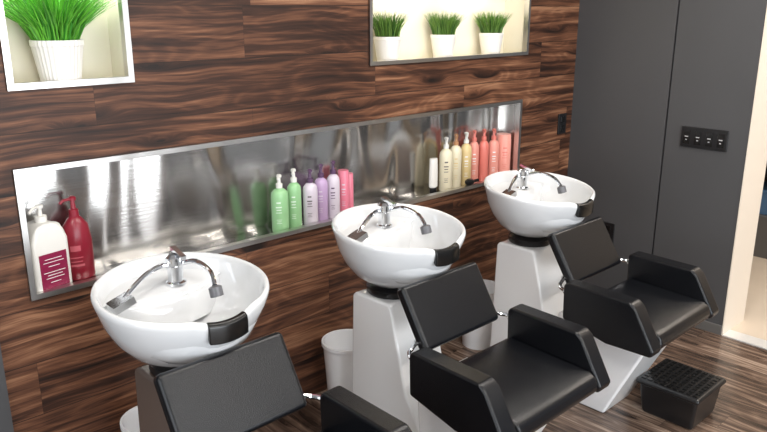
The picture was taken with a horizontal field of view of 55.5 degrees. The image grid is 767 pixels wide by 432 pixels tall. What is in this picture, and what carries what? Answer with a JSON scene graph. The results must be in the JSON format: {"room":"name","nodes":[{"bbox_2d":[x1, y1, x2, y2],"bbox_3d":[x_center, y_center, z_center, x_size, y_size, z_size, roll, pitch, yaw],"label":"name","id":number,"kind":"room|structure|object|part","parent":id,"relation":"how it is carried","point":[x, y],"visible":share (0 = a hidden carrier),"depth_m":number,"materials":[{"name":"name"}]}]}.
{"room":"salon","nodes":[
{"label":"salon","id":0,"kind":"room"},
{"bbox_2d":[0,0,530,431],"bbox_3d":[-1.278,-0.257,2.175,5.530,2.700,0.180,-15,22,-42],"label":"wall","id":1,"kind":"structure","parent":0,"point":[415,46],"depth_m":2.54,"materials":[{"name":"beige paint"}]},
{"bbox_2d":[3,0,124,80],"bbox_3d":[-0.981,-0.577,2.267,0.377,0.339,0.322,-15,22,-42],"label":"potted grass","id":2,"kind":"object","parent":1,"relation":"in","point":[54,28],"depth_m":2.27,"materials":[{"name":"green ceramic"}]},
{"bbox_2d":[373,10,407,60],"bbox_3d":[0.031,-0.814,3.300,0.231,0.233,0.182,-15,22,-42],"label":"potted grass","id":3,"kind":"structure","parent":1,"relation":"in","point":[387,39],"depth_m":3.27,"materials":[{"name":"white ceramic"}]},
{"bbox_2d":[425,11,463,56],"bbox_3d":[0.309,-0.885,3.550,0.236,0.232,0.189,-15,22,-42],"label":"potted grass","id":4,"kind":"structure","parent":1,"relation":"in","point":[443,37],"depth_m":3.52,"materials":[{"name":"white ceramic"}]},
{"bbox_2d":[474,11,513,53],"bbox_3d":[0.579,-0.954,3.795,0.227,0.229,0.194,-15,22,-42],"label":"potted grass","id":5,"kind":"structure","parent":1,"relation":"in","point":[491,35],"depth_m":3.77,"materials":[{"name":"white ceramic"}]},
{"bbox_2d":[0,0,579,431],"bbox_3d":[-0.050,-0.551,3.206,3.243,2.700,0.001,-15,22,-42],"label":"wall","id":6,"kind":"structure","parent":0,"point":[205,71],"depth_m":2.75,"materials":[{"name":"brown wood"}]},
{"bbox_2d":[12,99,522,300],"bbox_3d":[-0.244,-0.196,3.216,2.615,0.432,0.160,-15,22,-42],"label":"niche shelf","id":7,"kind":"object","parent":6,"relation":"attached to","point":[210,197],"visible":0.64,"depth_m":2.95,"materials":[{"name":"silver metal"}]},
{"bbox_2d":[27,204,71,291],"bbox_3d":[-1.124,0.103,2.419,0.092,0.292,0.132,11,19,33],"label":"pump bottle","id":8,"kind":"object","parent":7,"relation":"on","point":[48,241],"visible":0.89,"depth_m":2.39,"materials":[{"name":"white plastic"}]},
{"bbox_2d":[58,196,95,280],"bbox_3d":[-1.064,0.072,2.525,0.100,0.292,0.076,-15,22,-42],"label":"pump bottle","id":9,"kind":"object","parent":7,"relation":"on","point":[80,245],"visible":0.94,"depth_m":2.51,"materials":[{"name":"red plastic"}]},
{"bbox_2d":[271,174,288,231],"bbox_3d":[-0.434,-0.055,3.056,0.076,0.246,0.067,-15,22,-42],"label":"pump bottle","id":10,"kind":"object","parent":7,"relation":"on","point":[279,196],"visible":0.96,"depth_m":3.04,"materials":[{"name":"green plastic"}]},
{"bbox_2d":[287,168,301,227],"bbox_3d":[-0.379,-0.077,3.115,0.064,0.256,0.062,-15,22,-42],"label":"pump bottle","id":11,"kind":"object","parent":7,"relation":"on","point":[293,189],"visible":0.94,"depth_m":3.10,"materials":[{"name":"green plastic"}]},
{"bbox_2d":[303,169,317,224],"bbox_3d":[-0.315,-0.082,3.150,0.068,0.246,0.064,-15,22,-42],"label":"pump bottle","id":12,"kind":"object","parent":7,"relation":"on","point":[310,191],"visible":0.96,"depth_m":3.13,"materials":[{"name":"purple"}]},
{"bbox_2d":[314,164,327,220],"bbox_3d":[-0.273,-0.104,3.212,0.064,0.254,0.062,-15,22,-42],"label":"pump bottle","id":13,"kind":"object","parent":7,"relation":"on","point":[321,182],"visible":0.91,"depth_m":3.20,"materials":[{"name":"purple plastic"}]},
{"bbox_2d":[327,160,339,217],"bbox_3d":[-0.222,-0.119,3.257,0.063,0.259,0.061,-15,22,-42],"label":"pump bottle","id":14,"kind":"object","parent":7,"relation":"on","point":[333,181],"visible":0.91,"depth_m":3.24,"materials":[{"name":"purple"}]},
{"bbox_2d":[338,169,348,211],"bbox_3d":[-0.182,-0.109,3.320,0.052,0.205,0.052,-15,22,-42],"label":"spray can","id":15,"kind":"object","parent":7,"relation":"in","point":[343,174],"visible":0.71,"depth_m":3.29,"materials":[{"name":"pink plastic"}]},
{"bbox_2d":[349,172,353,207],"bbox_3d":[-0.160,-0.111,3.371,0.042,0.180,0.042,-15,22,-42],"label":"spray can","id":16,"kind":"object","parent":7,"relation":"in","point":[351,196],"visible":0.37,"depth_m":3.35,"materials":[{"name":"pink plastic"}]},
{"bbox_2d":[429,158,437,193],"bbox_3d":[0.253,-0.203,3.696,0.055,0.180,0.033,-15,22,-42],"label":"tube","id":17,"kind":"object","parent":7,"relation":"on","point":[433,166],"visible":0.91,"depth_m":3.68,"materials":[{"name":"white plastic"}]},
{"bbox_2d":[439,137,452,190],"bbox_3d":[0.322,-0.268,3.743,0.074,0.278,0.066,-15,22,-42],"label":"pump bottle","id":18,"kind":"object","parent":7,"relation":"on","point":[446,156],"visible":0.98,"depth_m":3.72,"materials":[{"name":"beige plastic"}]},
{"bbox_2d":[450,134,461,187],"bbox_3d":[0.379,-0.288,3.806,0.068,0.283,0.064,-15,22,-42],"label":"pump bottle","id":19,"kind":"object","parent":7,"relation":"on","point":[456,150],"visible":0.94,"depth_m":3.79,"materials":[{"name":"beige plastic"}]},
{"bbox_2d":[461,132,471,185],"bbox_3d":[0.439,-0.304,3.860,0.066,0.283,0.063,-15,22,-42],"label":"pump bottle","id":20,"kind":"object","parent":7,"relation":"on","point":[466,148],"visible":0.9,"depth_m":3.84,"materials":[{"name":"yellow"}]},
{"bbox_2d":[465,178,478,184],"bbox_3d":[0.467,-0.184,3.841,0.100,0.028,0.042,-15,22,-42],"label":"hair clip","id":21,"kind":"object","parent":7,"relation":"on","point":[470,181],"visible":1,"depth_m":3.81,"materials":[{"name":"black plastic"}]},
{"bbox_2d":[470,130,478,182],"bbox_3d":[0.488,-0.320,3.917,0.062,0.283,0.061,-15,22,-42],"label":"pump bottle","id":22,"kind":"object","parent":7,"relation":"on","point":[475,146],"visible":0.81,"depth_m":3.90,"materials":[{"name":"pink plastic"}]},
{"bbox_2d":[478,129,488,180],"bbox_3d":[0.546,-0.332,3.956,0.062,0.283,0.061,-15,22,-42],"label":"pump bottle","id":23,"kind":"object","parent":7,"relation":"on","point":[483,145],"visible":0.89,"depth_m":3.94,"materials":[{"name":"red"}]},
{"bbox_2d":[488,128,498,174],"bbox_3d":[0.605,-0.341,4.000,0.066,0.278,0.063,-15,22,-42],"label":"pump bottle","id":24,"kind":"object","parent":7,"relation":"on","point":[493,155],"visible":0.85,"depth_m":3.98,"materials":[{"name":"pink plastic"}]},
{"bbox_2d":[496,133,510,171],"bbox_3d":[0.666,-0.340,4.066,0.084,0.240,0.084,-15,22,-42],"label":"shampoo bottle","id":25,"kind":"object","parent":7,"relation":"on","point":[504,139],"visible":0.67,"depth_m":4.03,"materials":[{"name":"pink plastic"}]},
{"bbox_2d":[557,113,566,134],"bbox_3d":[1.052,-0.543,4.291,0.080,0.120,0.011,-15,22,-42],"label":"power outlet","id":26,"kind":"object","parent":6,"relation":"attached to","point":[561,128],"visible":1,"depth_m":4.28,"materials":[{"name":"black plastic"}]},
{"bbox_2d":[253,256,766,431],"bbox_3d":[1.953,1.267,1.848,9.200,0.050,5.777,-15,22,-42],"label":"floor","id":27,"kind":"structure","parent":0,"point":[741,402],"depth_m":3.35,"materials":[{"name":"brown wood"}]},
{"bbox_2d":[120,406,139,431],"bbox_3d":[-0.808,0.860,2.604,0.224,0.318,0.224,-15,22,-42],"label":"waste bin","id":28,"kind":"object","parent":27,"relation":"on","point":[129,422],"visible":0.29,"depth_m":2.60,"materials":[{"name":"white plastic"}]},
{"bbox_2d":[90,245,269,431],"bbox_3d":[-0.592,0.607,2.264,0.510,0.990,0.511,-15,22,-42],"label":"basin","id":29,"kind":"object","parent":27,"relation":"on","point":[176,308],"visible":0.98,"depth_m":2.19,"materials":[{"name":"white ceramic"}]},
{"bbox_2d":[105,245,223,314],"bbox_3d":[-0.653,0.194,2.130,0.292,0.123,0.264,-15,22,-42],"label":"faucet","id":30,"kind":"object","parent":29,"relation":"on","point":[178,283],"depth_m":2.21,"materials":[{"name":"silver metal"}]},
{"bbox_3d":[-0.595,0.303,2.181,0.510,0.257,0.502,-15,22,-42],"label":"bowl","id":31,"kind":"part","parent":29,"relation":"part of","materials":[{"name":"white ceramic"}]},
{"bbox_2d":[153,332,411,431],"bbox_3d":[-0.270,0.804,1.950,0.600,0.782,0.565,-15,22,-42],"label":"salon chair","id":32,"kind":"object","parent":27,"relation":"on","point":[250,386],"visible":1,"depth_m":2.01,"materials":[{"name":"black leather"}]},
{"bbox_3d":[-0.024,0.640,2.030,0.075,0.205,0.402,-15,22,-42],"label":"arm","id":33,"kind":"part","parent":32,"relation":"part of","materials":[{"name":"black leather"}]},
{"bbox_2d":[321,329,352,391],"bbox_3d":[-0.157,0.689,3.200,0.224,0.318,0.224,-15,22,-42],"label":"waste bin","id":34,"kind":"object","parent":27,"relation":"on","point":[337,345],"visible":0.48,"depth_m":3.12,"materials":[{"name":"white plastic"}]},
{"bbox_2d":[332,196,465,431],"bbox_3d":[0.060,0.436,2.861,0.510,0.990,0.511,-15,22,-42],"label":"basin","id":35,"kind":"object","parent":27,"relation":"on","point":[391,246],"visible":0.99,"depth_m":2.77,"materials":[{"name":"white ceramic"}]},
{"bbox_2d":[348,196,431,241],"bbox_3d":[-0.001,0.024,2.726,0.292,0.123,0.264,-15,22,-42],"label":"faucet","id":36,"kind":"object","parent":35,"relation":"on","point":[383,228],"depth_m":2.82,"materials":[{"name":"silver metal"}]},
{"bbox_3d":[0.057,0.133,2.778,0.510,0.257,0.502,-15,22,-42],"label":"bowl","id":37,"kind":"part","parent":35,"relation":"part of","materials":[{"name":"white ceramic"}]},
{"bbox_2d":[462,279,494,349],"bbox_3d":[0.501,0.517,3.802,0.224,0.318,0.224,-15,22,-42],"label":"waste bin","id":38,"kind":"object","parent":27,"relation":"on","point":[478,339],"visible":0.14,"depth_m":3.75,"materials":[{"name":"white plastic"}]},
{"bbox_2d":[397,262,609,431],"bbox_3d":[0.380,0.635,2.546,0.600,0.782,0.565,-15,22,-42],"label":"salon chair","id":39,"kind":"object","parent":27,"relation":"on","point":[547,364],"visible":1,"depth_m":2.49,"materials":[{"name":"black leather"}]},
{"bbox_3d":[0.246,0.569,2.277,0.075,0.205,0.402,-15,22,-42],"label":"arm","id":40,"kind":"part","parent":39,"relation":"part of","materials":[{"name":"black leather"}]},
{"bbox_3d":[0.436,0.573,2.467,0.448,0.094,0.393,-15,22,-42],"label":"seat","id":41,"kind":"part","parent":39,"relation":"part of","materials":[{"name":"black leather"}]},
{"bbox_3d":[0.626,0.470,2.626,0.075,0.205,0.402,-15,22,-42],"label":"arm","id":42,"kind":"part","parent":39,"relation":"part of","materials":[{"name":"black leather"}]},
{"bbox_2d":[484,163,594,345],"bbox_3d":[0.718,0.265,3.463,0.510,0.990,0.511,-15,22,-42],"label":"basin","id":43,"kind":"object","parent":27,"relation":"on","point":[532,205],"visible":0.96,"depth_m":3.37,"materials":[{"name":"white ceramic"}]},
{"bbox_2d":[502,163,566,196],"bbox_3d":[0.657,-0.148,3.328,0.292,0.123,0.264,-15,22,-42],"label":"faucet","id":44,"kind":"object","parent":43,"relation":"on","point":[521,189],"depth_m":3.43,"materials":[{"name":"silver metal"}]},
{"bbox_3d":[0.715,-0.039,3.380,0.510,0.257,0.502,-15,22,-42],"label":"bowl","id":45,"kind":"part","parent":43,"relation":"part of","materials":[{"name":"white ceramic"}]},
{"bbox_2d":[547,217,718,412],"bbox_3d":[1.030,0.465,3.141,0.600,0.782,0.565,-15,22,-42],"label":"salon chair","id":46,"kind":"object","parent":27,"relation":"on","point":[631,322],"visible":0.97,"depth_m":3.07,"materials":[{"name":"black leather"}]},
{"bbox_3d":[0.896,0.400,2.873,0.075,0.205,0.402,-15,22,-42],"label":"arm","id":47,"kind":"part","parent":46,"relation":"part of","materials":[{"name":"black leather"}]},
{"bbox_3d":[1.087,0.403,3.062,0.448,0.094,0.393,-15,22,-42],"label":"seat","id":48,"kind":"part","parent":46,"relation":"part of","materials":[{"name":"black leather"}]},
{"bbox_3d":[1.277,0.300,3.221,0.075,0.205,0.402,-15,22,-42],"label":"arm","id":49,"kind":"part","parent":46,"relation":"part of","materials":[{"name":"black leather"}]},
{"bbox_2d":[636,358,725,429],"bbox_3d":[1.286,0.776,3.168,0.282,0.168,0.278,-15,22,-42],"label":"footrest","id":50,"kind":"object","parent":27,"relation":"on","point":[680,394],"visible":1,"depth_m":3.10,"materials":[{"name":"black plastic"}]},
{"bbox_3d":[1.286,0.711,3.149,0.282,0.025,0.278,-15,22,-42],"label":"lid","id":51,"kind":"part","parent":50,"relation":"part of","materials":[{"name":"black plastic"}]},
{"bbox_2d":[722,330,766,349],"bbox_3d":[2.258,0.748,3.561,0.100,0.006,1.149,-15,22,-42],"label":"threshold","id":52,"kind":"object","parent":27,"relation":"on","point":[731,334],"depth_m":3.88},
{"bbox_2d":[753,164,766,258],"bbox_3d":[2.691,-0.260,5.282,0.400,1.000,0.850,-15,22,-42],"label":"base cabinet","id":53,"kind":"object","parent":27,"relation":"on","point":[760,248],"visible":0.02,"depth_m":5.13,"materials":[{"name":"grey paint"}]},
{"bbox_2d":[759,181,766,214],"bbox_3d":[2.772,-0.119,5.188,0.280,0.179,0.270,-15,22,-42],"label":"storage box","id":54,"kind":"object","parent":53,"relation":"in","point":[763,207],"visible":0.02,"depth_m":5.11,"materials":[{"name":"blue plastic"}]},
{"bbox_2d":[567,0,766,332],"bbox_3d":[3.079,-0.350,2.501,0.280,2.700,5.777,-15,22,-42],"label":"wall","id":55,"kind":"structure","parent":0,"point":[646,70],"depth_m":3.95,"materials":[{"name":"grey paint"}]},
{"bbox_2d":[604,222,614,241],"bbox_3d":[1.329,0.098,4.322,0.011,0.120,0.080,-15,22,-42],"label":"power outlet","id":56,"kind":"object","parent":55,"relation":"attached to","point":[610,227],"visible":0.52,"depth_m":4.30,"materials":[{"name":"black plastic"}]},
{"bbox_2d":[680,126,728,151],"bbox_3d":[1.671,-0.403,3.802,0.015,0.108,0.244,-15,22,-42],"label":"light switch panel","id":57,"kind":"object","parent":55,"relation":"attached to","point":[693,137],"visible":1,"depth_m":3.79,"materials":[{"name":"black plastic"}]},
{"bbox_2d":[695,320,721,334],"bbox_3d":[1.472,0.516,4.285,0.012,0.055,1.020,-15,22,-42],"label":"baseboard","id":58,"kind":"structure","parent":55,"relation":"attached to","point":[708,326],"depth_m":3.96,"materials":[{"name":"grey paint"}]},
{"bbox_2d":[721,9,766,334],"bbox_3d":[1.932,-0.440,3.730,0.289,2.200,0.006,-15,22,-42],"label":"trim","id":59,"kind":"structure","parent":55,"relation":"attached to","point":[756,155],"depth_m":3.83,"materials":[{"name":"beige paint"}]}
]}

